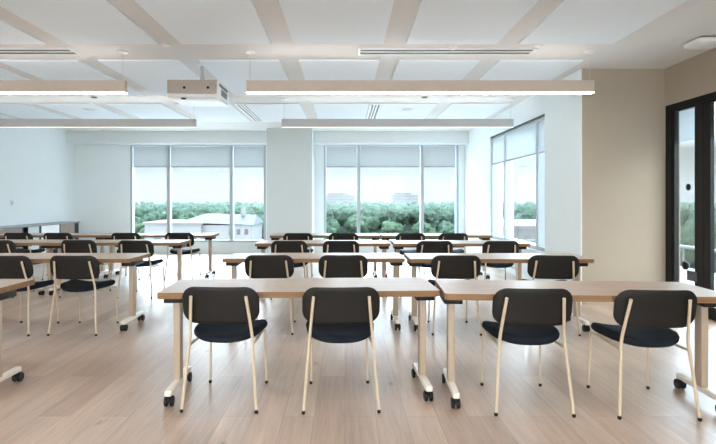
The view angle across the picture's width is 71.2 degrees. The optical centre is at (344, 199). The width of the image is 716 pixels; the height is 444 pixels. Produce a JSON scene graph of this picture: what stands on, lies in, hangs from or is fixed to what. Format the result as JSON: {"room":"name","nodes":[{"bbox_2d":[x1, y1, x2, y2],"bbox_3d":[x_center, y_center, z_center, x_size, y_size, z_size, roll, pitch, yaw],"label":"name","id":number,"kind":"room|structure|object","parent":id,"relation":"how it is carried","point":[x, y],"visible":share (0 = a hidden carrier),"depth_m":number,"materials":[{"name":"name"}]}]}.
{"room":"classroom","nodes":[
{"label":"classroom","id":0,"kind":"room"},
{"bbox_2d":[0,115,74,225],"bbox_3d":[-6.900,-0.170,4.700,0.200,3.020,15.800,0,0,0],"label":"wall","id":1,"kind":"structure","parent":0,"point":[37,165],"depth_m":11.02,"materials":[{"name":"white paint"}]},
{"bbox_2d":[75,145,464,252],"bbox_3d":[-1.864,-0.170,12.725,10.272,3.020,0.250,0,0,0],"label":"wall","id":2,"kind":"structure","parent":0,"point":[102,172],"depth_m":12.60,"materials":[{"name":"white paint"}]},
{"bbox_2d":[67,131,266,144],"bbox_3d":[-4.315,-1.532,12.410,4.970,0.295,0.380,0,0,0],"label":"trim","id":3,"kind":"structure","parent":2,"relation":"attached to","point":[73,137],"depth_m":12.22,"materials":[{"name":"white paint"}]},
{"bbox_2d":[130,145,265,243],"bbox_3d":[-3.710,-0.155,12.665,3.460,2.510,0.190,0,0,0],"label":"window","id":4,"kind":"structure","parent":2,"relation":"in","point":[169,156],"depth_m":12.65,"materials":[{"name":"metal"}]},
{"bbox_2d":[133,146,166,165],"bbox_3d":[-4.934,-1.105,12.651,0.847,0.510,0.002,0,0,0],"label":"roller shade","id":5,"kind":"object","parent":4,"relation":"attached to","point":[142,155],"depth_m":12.65,"materials":[{"name":"fabric"}]},
{"bbox_2d":[171,146,229,165],"bbox_3d":[-3.665,-1.105,12.651,1.490,0.510,0.002,0,0,0],"label":"roller shade","id":6,"kind":"object","parent":4,"relation":"attached to","point":[180,155],"depth_m":12.65,"materials":[{"name":"fabric"}]},
{"bbox_2d":[234,146,262,165],"bbox_3d":[-2.442,-1.105,12.651,0.757,0.510,0.002,0,0,0],"label":"roller shade","id":7,"kind":"object","parent":4,"relation":"attached to","point":[243,155],"depth_m":12.65,"materials":[{"name":"fabric"}]},
{"bbox_2d":[324,145,457,243],"bbox_3d":[1.163,-0.155,12.655,3.435,2.510,0.210,0,0,0],"label":"window","id":8,"kind":"structure","parent":2,"relation":"in","point":[421,156],"depth_m":12.65,"materials":[{"name":"metal"}]},
{"bbox_2d":[326,146,356,165],"bbox_3d":[-0.088,-1.105,12.651,0.767,0.510,0.002,0,0,0],"label":"roller shade","id":9,"kind":"object","parent":8,"relation":"attached to","point":[335,155],"depth_m":12.65,"materials":[{"name":"fabric"}]},
{"bbox_2d":[361,146,419,165],"bbox_3d":[1.147,-1.105,12.651,1.505,0.510,0.002,0,0,0],"label":"roller shade","id":10,"kind":"object","parent":8,"relation":"attached to","point":[370,155],"depth_m":12.65,"materials":[{"name":"fabric"}]},
{"bbox_2d":[424,146,455,165],"bbox_3d":[2.398,-1.105,12.651,0.797,0.510,0.002,0,0,0],"label":"roller shade","id":11,"kind":"object","parent":8,"relation":"attached to","point":[433,155],"depth_m":12.65,"materials":[{"name":"fabric"}]},
{"bbox_2d":[313,131,468,144],"bbox_3d":[1.126,-1.532,12.410,3.792,0.295,0.380,0,0,0],"label":"trim","id":12,"kind":"structure","parent":2,"relation":"attached to","point":[319,137],"depth_m":12.22,"materials":[{"name":"white paint"}]},
{"bbox_2d":[267,128,313,252],"bbox_3d":[-1.300,-0.170,12.150,1.060,3.020,0.900,0,0,0],"label":"column","id":13,"kind":"structure","parent":0,"point":[290,151],"depth_m":11.70,"materials":[{"name":"paint"}]},
{"bbox_2d":[0,253,715,443],"bbox_3d":[-1.355,1.440,4.725,11.290,0.200,16.250,0,0,0],"label":"floor","id":14,"kind":"structure","parent":0,"point":[78,386],"depth_m":3.65,"materials":[{"name":"brown wood"}]},
{"bbox_2d":[0,279,34,381],"bbox_3d":[-3.250,0.969,3.502,1.810,0.741,0.575,0,0,0],"label":"table","id":15,"kind":"object","parent":14,"relation":"on","point":[8,287],"visible":1,"depth_m":3.56,"materials":[{"name":"beige wood"}]},
{"bbox_2d":[0,240,34,297],"bbox_3d":[-4.790,0.944,7.101,0.498,0.792,0.546,0,0,0],"label":"chair","id":16,"kind":"object","parent":14,"relation":"on","point":[6,246],"visible":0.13,"depth_m":6.87,"materials":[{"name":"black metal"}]},
{"bbox_2d":[3,233,46,278],"bbox_3d":[-5.490,0.944,8.611,0.498,0.792,0.546,0,0,0],"label":"chair","id":17,"kind":"object","parent":14,"relation":"on","point":[6,235],"visible":0.42,"depth_m":8.38,"materials":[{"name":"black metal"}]},
{"bbox_2d":[0,256,58,335],"bbox_3d":[-3.337,0.944,5.181,0.498,0.792,0.546,0,0,3],"label":"chair","id":18,"kind":"object","parent":14,"relation":"on","point":[11,267],"visible":0.7,"depth_m":4.95,"materials":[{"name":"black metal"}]},
{"bbox_2d":[0,239,66,294],"bbox_3d":[-5.128,0.969,7.282,1.864,0.741,0.575,0,0,0],"label":"table","id":19,"kind":"object","parent":14,"relation":"on","point":[18,242],"visible":0.48,"depth_m":7.20,"materials":[{"name":"brown wood"}]},
{"bbox_2d":[0,221,79,264],"bbox_3d":[-6.580,0.927,10.485,0.430,0.825,3.070,0,0,0],"label":"credenza","id":20,"kind":"object","parent":14,"relation":"on","point":[63,226],"visible":0.24,"depth_m":10.56,"materials":[{"name":"brown wood"}]},
{"bbox_2d":[0,233,112,278],"bbox_3d":[-5.088,0.969,8.762,1.864,0.741,0.575,0,0,0],"label":"table","id":21,"kind":"object","parent":14,"relation":"on","point":[97,236],"visible":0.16,"depth_m":8.67,"materials":[{"name":"brown wood"}]},
{"bbox_2d":[42,233,72,279],"bbox_3d":[-4.820,0.944,8.611,0.498,0.792,0.546,0,0,0],"label":"chair","id":22,"kind":"object","parent":14,"relation":"on","point":[68,236],"visible":0.2,"depth_m":8.36,"materials":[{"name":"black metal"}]},
{"bbox_2d":[0,253,150,330],"bbox_3d":[-3.119,0.969,5.356,1.864,0.741,0.575,0,0,0],"label":"table","id":23,"kind":"object","parent":14,"relation":"on","point":[131,260],"visible":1,"depth_m":5.28,"materials":[{"name":"brown wood"}]},
{"bbox_2d":[47,255,118,335],"bbox_3d":[-2.686,0.944,5.181,0.498,0.792,0.546,0,0,1],"label":"chair","id":24,"kind":"object","parent":14,"relation":"on","point":[61,267],"visible":1,"depth_m":4.96,"materials":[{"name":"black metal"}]},
{"bbox_2d":[59,240,110,297],"bbox_3d":[-3.666,0.944,7.101,0.498,0.792,0.546,0,0,1],"label":"chair","id":25,"kind":"object","parent":14,"relation":"on","point":[67,246],"visible":0.43,"depth_m":6.86,"materials":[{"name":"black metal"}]},
{"bbox_2d":[46,240,190,295],"bbox_3d":[-3.249,0.969,7.267,1.864,0.741,0.575,0,0,0],"label":"table","id":26,"kind":"object","parent":14,"relation":"on","point":[179,244],"visible":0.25,"depth_m":7.18,"materials":[{"name":"brown wood"}]},
{"bbox_2d":[110,233,149,279],"bbox_3d":[-3.680,0.944,8.611,0.498,0.792,0.546,0,0,0],"label":"chair","id":27,"kind":"object","parent":14,"relation":"on","point":[115,236],"visible":0.38,"depth_m":8.37,"materials":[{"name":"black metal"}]},
{"bbox_2d":[117,240,164,298],"bbox_3d":[-2.856,0.944,7.051,0.498,0.792,0.546,0,0,2],"label":"chair","id":28,"kind":"object","parent":14,"relation":"on","point":[124,246],"visible":0.72,"depth_m":6.82,"materials":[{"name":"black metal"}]},
{"bbox_2d":[101,233,218,278],"bbox_3d":[-3.208,0.969,8.762,1.864,0.741,0.575,0,0,0],"label":"table","id":29,"kind":"object","parent":14,"relation":"on","point":[208,236],"visible":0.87,"depth_m":8.67,"materials":[{"name":"brown wood"}]},
{"bbox_2d":[164,233,200,279],"bbox_3d":[-2.781,0.944,8.631,0.498,0.792,0.546,0,0,2],"label":"chair","id":30,"kind":"object","parent":14,"relation":"on","point":[169,236],"visible":0.73,"depth_m":8.40,"materials":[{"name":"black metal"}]},
{"bbox_2d":[180,287,267,413],"bbox_3d":[-0.788,0.944,3.401,0.498,0.792,0.546,0,0,2],"label":"chair","id":31,"kind":"object","parent":14,"relation":"on","point":[222,314],"visible":1,"depth_m":3.18,"materials":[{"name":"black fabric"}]},
{"bbox_2d":[245,255,295,334],"bbox_3d":[-0.758,0.944,5.221,0.498,0.792,0.546,0,0,1],"label":"chair","id":32,"kind":"object","parent":14,"relation":"on","point":[256,266],"visible":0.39,"depth_m":4.99,"materials":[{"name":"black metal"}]},
{"bbox_2d":[270,241,307,299],"bbox_3d":[-0.751,0.944,6.971,0.498,0.792,0.546,0,0,1],"label":"chair","id":33,"kind":"object","parent":14,"relation":"on","point":[276,246],"visible":0.41,"depth_m":6.73,"materials":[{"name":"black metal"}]},
{"bbox_2d":[283,233,312,277],"bbox_3d":[-0.785,0.944,8.551,0.498,0.792,0.546,0,0,0],"label":"chair","id":34,"kind":"object","parent":14,"relation":"on","point":[288,236],"visible":0.34,"depth_m":8.31,"materials":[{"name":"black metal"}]},
{"bbox_2d":[157,277,439,405],"bbox_3d":[-0.306,0.969,3.542,1.843,0.741,0.575,0,0,-3],"label":"table","id":35,"kind":"object","parent":14,"relation":"on","point":[419,288],"visible":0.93,"depth_m":3.45,"materials":[{"name":"brown wood"}]},
{"bbox_2d":[222,253,404,329],"bbox_3d":[-0.320,0.969,5.381,1.864,0.741,0.575,0,0,0],"label":"table","id":36,"kind":"object","parent":14,"relation":"on","point":[233,260],"visible":0.56,"depth_m":5.29,"materials":[{"name":"brown wood"}]},
{"bbox_2d":[255,240,389,276],"bbox_3d":[-0.309,0.969,7.167,1.864,0.741,0.575,0,0,0],"label":"table","id":37,"kind":"object","parent":14,"relation":"on","point":[263,244],"visible":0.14,"depth_m":7.04,"materials":[{"name":"brown wood"}]},
{"bbox_2d":[270,233,379,277],"bbox_3d":[-0.338,0.969,8.703,1.864,0.741,0.575,0,0,0],"label":"table","id":38,"kind":"object","parent":14,"relation":"on","point":[276,236],"visible":0.5,"depth_m":8.54,"materials":[{"name":"beige wood"}]},
{"bbox_2d":[323,241,358,252],"bbox_3d":[-0.055,0.944,6.991,0.498,0.792,0.546,0,0,0],"label":"chair","id":39,"kind":"object","parent":14,"relation":"on","point":[328,246],"visible":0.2,"depth_m":6.75,"materials":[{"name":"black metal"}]},
{"bbox_2d":[302,287,380,414],"bbox_3d":[-0.032,0.944,3.391,0.498,0.792,0.546,0,0,-2],"label":"chair","id":40,"kind":"object","parent":14,"relation":"on","point":[332,314],"visible":1,"depth_m":3.17,"materials":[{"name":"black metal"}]},
{"bbox_2d":[319,255,367,277],"bbox_3d":[-0.019,0.944,5.221,0.498,0.792,0.546,0,0,-1],"label":"chair","id":41,"kind":"object","parent":14,"relation":"on","point":[330,266],"visible":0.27,"depth_m":4.99,"materials":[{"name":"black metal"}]},
{"bbox_2d":[329,233,357,239],"bbox_3d":[-0.025,0.944,8.521,0.498,0.792,0.546,0,0,0],"label":"chair","id":42,"kind":"object","parent":14,"relation":"on","point":[334,236],"visible":0.2,"depth_m":8.27,"materials":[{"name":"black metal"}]},
{"bbox_2d":[394,233,425,278],"bbox_3d":[1.090,0.944,8.521,0.498,0.792,0.546,0,0,0],"label":"chair","id":43,"kind":"object","parent":14,"relation":"on","point":[401,236],"visible":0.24,"depth_m":8.28,"materials":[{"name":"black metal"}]},
{"bbox_2d":[416,241,452,279],"bbox_3d":[1.206,0.944,6.951,0.498,0.792,0.546,0,0,-1],"label":"chair","id":44,"kind":"object","parent":14,"relation":"on","point":[422,246],"visible":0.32,"depth_m":6.71,"materials":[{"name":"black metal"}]},
{"bbox_2d":[380,233,491,278],"bbox_3d":[1.552,0.969,8.703,1.864,0.741,0.575,0,0,0],"label":"table","id":45,"kind":"object","parent":14,"relation":"on","point":[384,236],"visible":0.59,"depth_m":8.44,"materials":[{"name":"brown wood"}]},
{"bbox_2d":[438,233,467,279],"bbox_3d":[1.800,0.944,8.521,0.498,0.792,0.546,0,0,0],"label":"chair","id":46,"kind":"object","parent":14,"relation":"on","point":[444,236],"visible":0.3,"depth_m":8.28,"materials":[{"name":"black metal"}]},
{"bbox_2d":[427,255,481,335],"bbox_3d":[1.114,0.944,5.201,0.498,0.792,0.546,0,0,1],"label":"chair","id":47,"kind":"object","parent":14,"relation":"on","point":[467,267],"visible":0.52,"depth_m":4.97,"materials":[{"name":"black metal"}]},
{"bbox_2d":[391,240,529,279],"bbox_3d":[1.612,0.969,7.143,1.864,0.741,0.575,0,0,0],"label":"table","id":48,"kind":"object","parent":14,"relation":"on","point":[397,244],"visible":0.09,"depth_m":7.04,"materials":[{"name":"brown wood"}]},
{"bbox_2d":[477,241,518,279],"bbox_3d":[2.104,0.944,6.951,0.498,0.792,0.546,0,0,1],"label":"chair","id":49,"kind":"object","parent":14,"relation":"on","point":[488,246],"visible":0.47,"depth_m":6.72,"materials":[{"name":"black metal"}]},
{"bbox_2d":[404,253,593,331],"bbox_3d":[1.594,0.969,5.343,1.864,0.741,0.575,0,0,0],"label":"table","id":50,"kind":"object","parent":14,"relation":"on","point":[414,260],"visible":0.66,"depth_m":5.26,"materials":[{"name":"brown wood"}]},
{"bbox_2d":[480,288,575,417],"bbox_3d":[1.186,0.944,3.346,0.498,0.792,0.546,0,0,2],"label":"chair","id":51,"kind":"object","parent":14,"relation":"on","point":[522,316],"visible":1,"depth_m":3.12,"materials":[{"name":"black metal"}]},
{"bbox_2d":[522,255,580,335],"bbox_3d":[2.106,0.944,5.199,0.498,0.792,0.546,0,0,7],"label":"chair","id":52,"kind":"object","parent":14,"relation":"on","point":[539,266],"visible":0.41,"depth_m":4.96,"materials":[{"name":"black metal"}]},
{"bbox_2d":[435,280,715,410],"bbox_3d":[1.547,0.969,3.416,1.783,0.741,0.575,0,0,4],"label":"table","id":53,"kind":"object","parent":14,"relation":"on","point":[452,292],"visible":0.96,"depth_m":3.38,"materials":[{"name":"beige wood"}]},
{"bbox_2d":[586,290,701,421],"bbox_3d":[1.928,0.944,3.296,0.498,0.792,0.546,0,0,3],"label":"chair","id":54,"kind":"object","parent":14,"relation":"on","point":[645,318],"visible":1,"depth_m":3.08,"materials":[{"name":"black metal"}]},
{"bbox_2d":[0,0,715,130],"bbox_3d":[-1.355,-1.819,4.725,11.290,0.322,16.250,0,0,0],"label":"ceiling","id":55,"kind":"structure","parent":0,"point":[290,39],"depth_m":5.44,"materials":[{"name":"paint"}]},
{"bbox_2d":[0,47,80,54],"bbox_3d":[-4.030,-1.670,5.620,2.000,0.020,0.240,0,0,0],"label":"ceiling vent","id":56,"kind":"object","parent":55,"relation":"in","point":[3,50],"visible":1,"depth_m":5.61,"materials":[{"name":"white metal"}]},
{"bbox_2d":[0,50,128,93],"bbox_3d":[-4.428,-1.445,5.650,3.955,0.480,0.120,0,0,0],"label":"pendant light","id":57,"kind":"object","parent":55,"relation":"hanging from","point":[6,86],"visible":1,"depth_m":5.61,"materials":[{"name":"metal"}]},
{"bbox_2d":[0,92,126,93],"bbox_3d":[-4.428,-1.209,5.650,3.905,0.008,0.072,0,0,0],"label":"diffuser","id":58,"kind":"object","parent":57,"relation":"attached to","point":[0,92],"depth_m":5.66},
{"bbox_2d":[0,119,196,127],"bbox_3d":[-4.430,-1.445,8.320,3.950,0.480,0.120,0,0,0],"label":"pendant light","id":59,"kind":"object","parent":55,"relation":"hanging from","point":[4,123],"visible":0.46,"depth_m":8.28,"materials":[{"name":"grey metal"}]},
{"bbox_2d":[0,127,196,127],"bbox_3d":[-4.430,-1.209,8.320,3.900,0.008,0.072,0,0,0],"label":"diffuser","id":60,"kind":"object","parent":59,"relation":"attached to","point":[0,127],"depth_m":8.31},
{"bbox_2d":[161,43,171,46],"bbox_3d":[-1.930,-1.674,5.410,0.110,0.012,0.110,0,0,0],"label":"sprinkler cover","id":61,"kind":"object","parent":55,"relation":"attached to","point":[162,44],"visible":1,"depth_m":5.40,"materials":[{"name":"white plastic"}]},
{"bbox_2d":[167,63,228,106],"bbox_3d":[-1.802,-1.437,6.194,0.595,0.486,0.612,0,0,0],"label":"projector","id":62,"kind":"object","parent":55,"relation":"hanging from","point":[202,92],"visible":0.96,"depth_m":5.89,"materials":[{"name":"white plastic"}]},
{"bbox_2d":[221,89,226,99],"bbox_3d":[-1.510,-1.310,6.247,0.007,0.080,0.295,0,0,0],"label":"vent grille","id":63,"kind":"object","parent":62,"relation":"attached to","point":[223,92],"depth_m":6.22,"materials":[{"name":"white metal"}]},
{"bbox_2d":[235,103,261,121],"bbox_3d":[-1.820,-1.670,9.650,0.200,0.020,1.900,0,0,0],"label":"ceiling vent","id":64,"kind":"object","parent":55,"relation":"in","point":[241,106],"visible":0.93,"depth_m":9.49,"materials":[{"name":"white metal"}]},
{"bbox_2d":[366,103,381,118],"bbox_3d":[0.540,-1.670,9.625,0.200,0.020,1.850,0,0,0],"label":"ceiling vent","id":65,"kind":"object","parent":55,"relation":"in","point":[374,108],"visible":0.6,"depth_m":9.34,"materials":[{"name":"white metal"}]},
{"bbox_2d":[280,98,514,127],"bbox_3d":[0.873,-1.445,8.320,3.895,0.480,0.120,0,0,0],"label":"pendant light","id":66,"kind":"object","parent":55,"relation":"hanging from","point":[286,123],"visible":1,"depth_m":8.28,"materials":[{"name":"grey metal"}]},
{"bbox_2d":[282,127,512,127],"bbox_3d":[0.873,-1.209,8.320,3.845,0.008,0.072,0,0,0],"label":"diffuser","id":67,"kind":"object","parent":66,"relation":"attached to","point":[282,127],"depth_m":8.31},
{"bbox_2d":[245,50,595,93],"bbox_3d":[0.847,-1.445,5.650,3.957,0.480,0.120,0,0,0],"label":"pendant light","id":68,"kind":"object","parent":55,"relation":"hanging from","point":[252,86],"visible":1,"depth_m":5.61,"materials":[{"name":"metal"}]},
{"bbox_2d":[246,92,593,93],"bbox_3d":[0.847,-1.209,5.650,3.907,0.008,0.072,0,0,0],"label":"diffuser","id":69,"kind":"object","parent":68,"relation":"attached to","point":[246,92],"depth_m":5.61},
{"bbox_2d":[358,47,537,54],"bbox_3d":[1.135,-1.670,5.620,1.970,0.020,0.240,0,0,0],"label":"ceiling vent","id":70,"kind":"object","parent":55,"relation":"in","point":[362,50],"visible":1,"depth_m":5.59,"materials":[{"name":"white plastic"}]},
{"bbox_2d":[448,44,457,49],"bbox_3d":[1.175,-1.657,5.440,0.100,0.045,0.100,0,0,0],"label":"ceiling sensor","id":71,"kind":"object","parent":55,"relation":"attached to","point":[452,46],"visible":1,"depth_m":5.41,"materials":[{"name":"white plastic"}]},
{"bbox_2d":[683,36,715,48],"bbox_3d":[3.760,-1.645,5.220,0.310,0.070,0.290,0,0,0],"label":"ceiling light","id":72,"kind":"object","parent":55,"relation":"attached to","point":[703,42],"visible":1,"depth_m":5.18,"materials":[{"name":"white plastic"}]},
{"bbox_2d":[465,74,571,280],"bbox_3d":[3.147,-0.170,9.625,0.250,3.020,5.950,0,0,0],"label":"wall","id":73,"kind":"structure","parent":0,"point":[557,108],"depth_m":7.54,"materials":[{"name":"white paint"}]},
{"bbox_2d":[490,114,544,252],"bbox_3d":[3.097,-0.242,8.975,0.210,2.125,2.850,0,0,0],"label":"window","id":74,"kind":"structure","parent":73,"relation":"in","point":[528,139],"depth_m":8.98,"materials":[{"name":"metal"}]},
{"bbox_2d":[493,136,503,162],"bbox_3d":[3.055,-0.990,9.953,0.002,0.480,0.739,0,0,0],"label":"roller shade","id":75,"kind":"object","parent":74,"relation":"attached to","point":[498,141],"depth_m":9.95,"materials":[{"name":"fabric"}]},
{"bbox_2d":[506,123,535,159],"bbox_3d":[3.055,-0.990,8.725,0.002,0.480,1.504,0,0,0],"label":"roller shade","id":76,"kind":"object","parent":74,"relation":"attached to","point":[520,141],"depth_m":8.65,"materials":[{"name":"fabric"}]},
{"bbox_2d":[539,120,544,151],"bbox_3d":[3.055,-0.990,7.747,0.002,0.480,0.239,0,0,0],"label":"roller shade","id":77,"kind":"object","parent":74,"relation":"attached to","point":[541,122],"depth_m":7.75,"materials":[{"name":"fabric"}]},
{"bbox_2d":[572,69,581,304],"bbox_3d":[3.028,-0.170,6.525,0.012,3.020,0.250,0,0,0],"label":"trim","id":78,"kind":"structure","parent":73,"relation":"attached to","point":[576,98],"depth_m":6.50,"materials":[{"name":"white paint"}]},
{"bbox_2d":[582,69,679,304],"bbox_3d":[3.662,-0.170,6.525,1.256,3.020,0.250,0,0,0],"label":"wall","id":79,"kind":"structure","parent":0,"point":[624,118],"depth_m":6.40,"materials":[{"name":"beige paint"}]},
{"bbox_2d":[585,302,613,304],"bbox_3d":[3.581,1.305,6.394,1.018,0.070,0.012,0,0,0],"label":"baseboard","id":80,"kind":"structure","parent":79,"relation":"attached to","point":[586,303],"depth_m":6.39,"materials":[{"name":"beige paint"}]},
{"bbox_2d":[665,48,715,105],"bbox_3d":[4.190,-0.170,1.600,0.200,3.020,9.600,0,0,0],"label":"wall","id":81,"kind":"structure","parent":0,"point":[693,77],"depth_m":5.90,"materials":[{"name":"beige paint"}]},
{"bbox_2d":[666,92,715,320],"bbox_3d":[4.131,0.070,5.423,0.138,2.540,1.945,0,0,0],"label":"door","id":82,"kind":"structure","parent":81,"relation":"attached to","point":[690,119],"depth_m":5.85,"materials":[{"name":"black metal"}]},
{"bbox_2d":[679,107,694,141],"bbox_3d":[4.173,-0.920,6.060,0.002,0.400,0.360,0,0,0],"label":"roller shade","id":83,"kind":"object","parent":82,"relation":"attached to","point":[687,116],"depth_m":6.09,"materials":[{"name":"fabric"}]},
{"label":"outside","id":84,"kind":"structure","parent":0,"visible":0},
{"bbox_3d":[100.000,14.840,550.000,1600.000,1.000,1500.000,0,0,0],"label":"ground","id":85,"kind":"structure","parent":84,"visible":0},
{"bbox_2d":[135,221,144,232],"bbox_3d":[-50.877,9.721,122.534,5.742,9.257,6.431,0,0,0],"label":"tree","id":86,"kind":"object","parent":85,"relation":"on","point":[138,226],"visible":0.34,"depth_m":120.30,"materials":[{"name":"green plant"}]},
{"bbox_2d":[135,216,144,222],"bbox_3d":[-55.772,9.134,129.789,8.523,10.431,7.094,0,0,0],"label":"tree","id":87,"kind":"object","parent":85,"relation":"on","point":[139,219],"visible":0.04,"depth_m":128.33,"materials":[{"name":"green plant"}]},
{"bbox_2d":[138,228,144,239],"bbox_3d":[-46.463,10.339,115.799,6.239,8.022,5.350,0,0,0],"label":"tree","id":88,"kind":"object","parent":85,"relation":"on","point":[142,230],"visible":0.09,"depth_m":114.34,"materials":[{"name":"green plant"}]},
{"bbox_2d":[177,213,195,219],"bbox_3d":[-41.480,8.817,130.169,6.545,11.066,6.304,0,0,0],"label":"tree","id":89,"kind":"object","parent":85,"relation":"on","point":[182,216],"visible":0.18,"depth_m":129.51,"materials":[{"name":"green plant"}]},
{"bbox_2d":[142,208,262,239],"bbox_3d":[-31.200,8.040,113.050,23.400,12.600,14.900,0,0,0],"label":"building","id":90,"kind":"structure","parent":85,"relation":"on","point":[246,227],"depth_m":107.00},
{"bbox_2d":[326,219,339,239],"bbox_3d":[-4.560,9.691,132.691,6.630,9.318,6.680,0,0,0],"label":"tree","id":91,"kind":"object","parent":85,"relation":"on","point":[332,226],"visible":0.53,"depth_m":132.14,"materials":[{"name":"green plant"}]},
{"bbox_2d":[326,193,353,204],"bbox_3d":[-6.500,2.990,619.960,36.000,22.700,16.080,0,0,0],"label":"building","id":92,"kind":"structure","parent":85,"relation":"on","point":[345,198],"depth_m":611.99,"materials":[{"name":"white"}]},
{"bbox_2d":[328,193,347,194],"bbox_3d":[-8.500,-7.260,620.000,24.000,2.200,10.000,0,0,0],"label":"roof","id":93,"kind":"object","parent":92,"relation":"on","point":[328,193],"depth_m":614.98,"materials":[{"name":"white"}]},
{"bbox_2d":[346,215,369,239],"bbox_3d":[3.575,9.261,138.132,6.746,10.178,7.317,0,0,0],"label":"tree","id":94,"kind":"object","parent":85,"relation":"on","point":[351,223],"visible":0.71,"depth_m":136.79,"materials":[{"name":"green plant"}]},
{"bbox_2d":[381,221,402,239],"bbox_3d":[12.655,9.993,134.037,6.168,8.712,5.819,0,0,0],"label":"tree","id":95,"kind":"object","parent":85,"relation":"on","point":[387,226],"visible":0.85,"depth_m":132.56,"materials":[{"name":"green plant"}]},
{"bbox_2d":[391,193,417,203],"bbox_3d":[73.500,2.840,619.960,32.000,23.000,16.080,0,0,0],"label":"building","id":96,"kind":"structure","parent":85,"relation":"on","point":[401,197],"depth_m":611.99,"materials":[{"name":"white"}]},
{"bbox_2d":[394,193,410,194],"bbox_3d":[71.500,-7.560,620.000,20.000,2.200,10.000,0,0,0],"label":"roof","id":97,"kind":"object","parent":96,"relation":"on","point":[394,193],"depth_m":614.98,"materials":[{"name":"white"}]},
{"bbox_2d":[411,221,436,239],"bbox_3d":[21.666,9.953,137.442,7.331,8.792,6.463,0,0,0],"label":"tree","id":98,"kind":"object","parent":85,"relation":"on","point":[416,227],"visible":0.59,"depth_m":135.79,"materials":[{"name":"green plant"}]},
{"bbox_2d":[135,201,715,239],"bbox_3d":[68.326,9.555,317.731,593.146,18.281,329.778,0,0,0],"label":"woodland","id":99,"kind":"object","parent":85,"relation":"on","point":[441,216],"visible":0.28,"depth_m":170.73,"materials":[{"name":"green plant"}]},
{"bbox_3d":[-25.000,14.290,63.800,270.000,0.100,96.400,0,0,0],"label":"forecourt","id":100,"kind":"object","parent":85,"relation":"on","visible":0},
{"bbox_2d":[503,220,535,242],"bbox_3d":[18.500,8.190,46.000,10.400,12.300,12.400,0,0,0],"label":"building","id":101,"kind":"structure","parent":100,"relation":"on","point":[525,230],"depth_m":40.00,"materials":[{"name":"white"}]},
{"bbox_2d":[680,221,715,272],"bbox_3d":[20.204,7.699,28.017,4.348,13.301,3.855,0,0,35],"label":"tree","id":102,"kind":"object","parent":100,"relation":"on","point":[687,234],"visible":0.26,"depth_m":27.26,"materials":[{"name":"green plant"}]},
{"bbox_2d":[684,211,715,226],"bbox_3d":[24.491,7.499,32.589,5.005,13.702,4.709,0,0,0],"label":"tree","id":103,"kind":"object","parent":100,"relation":"on","point":[691,219],"visible":0.04,"depth_m":33.73,"materials":[{"name":"green plant"}]},
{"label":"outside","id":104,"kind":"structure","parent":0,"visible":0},
{"bbox_2d":[680,266,715,290],"bbox_3d":[5.645,1.485,3.950,2.710,0.210,13.900,0,0,0],"label":"terrace","id":105,"kind":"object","parent":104,"point":[683,273],"depth_m":8.90,"materials":[{"name":"concrete"}]},
{"bbox_2d":[680,244,715,268],"bbox_3d":[6.800,1.145,3.950,0.140,0.470,13.500,0,0,0],"label":"railing","id":106,"kind":"object","parent":105,"relation":"on","point":[683,247],"visible":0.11,"depth_m":10.00,"materials":[{"name":"white metal"}]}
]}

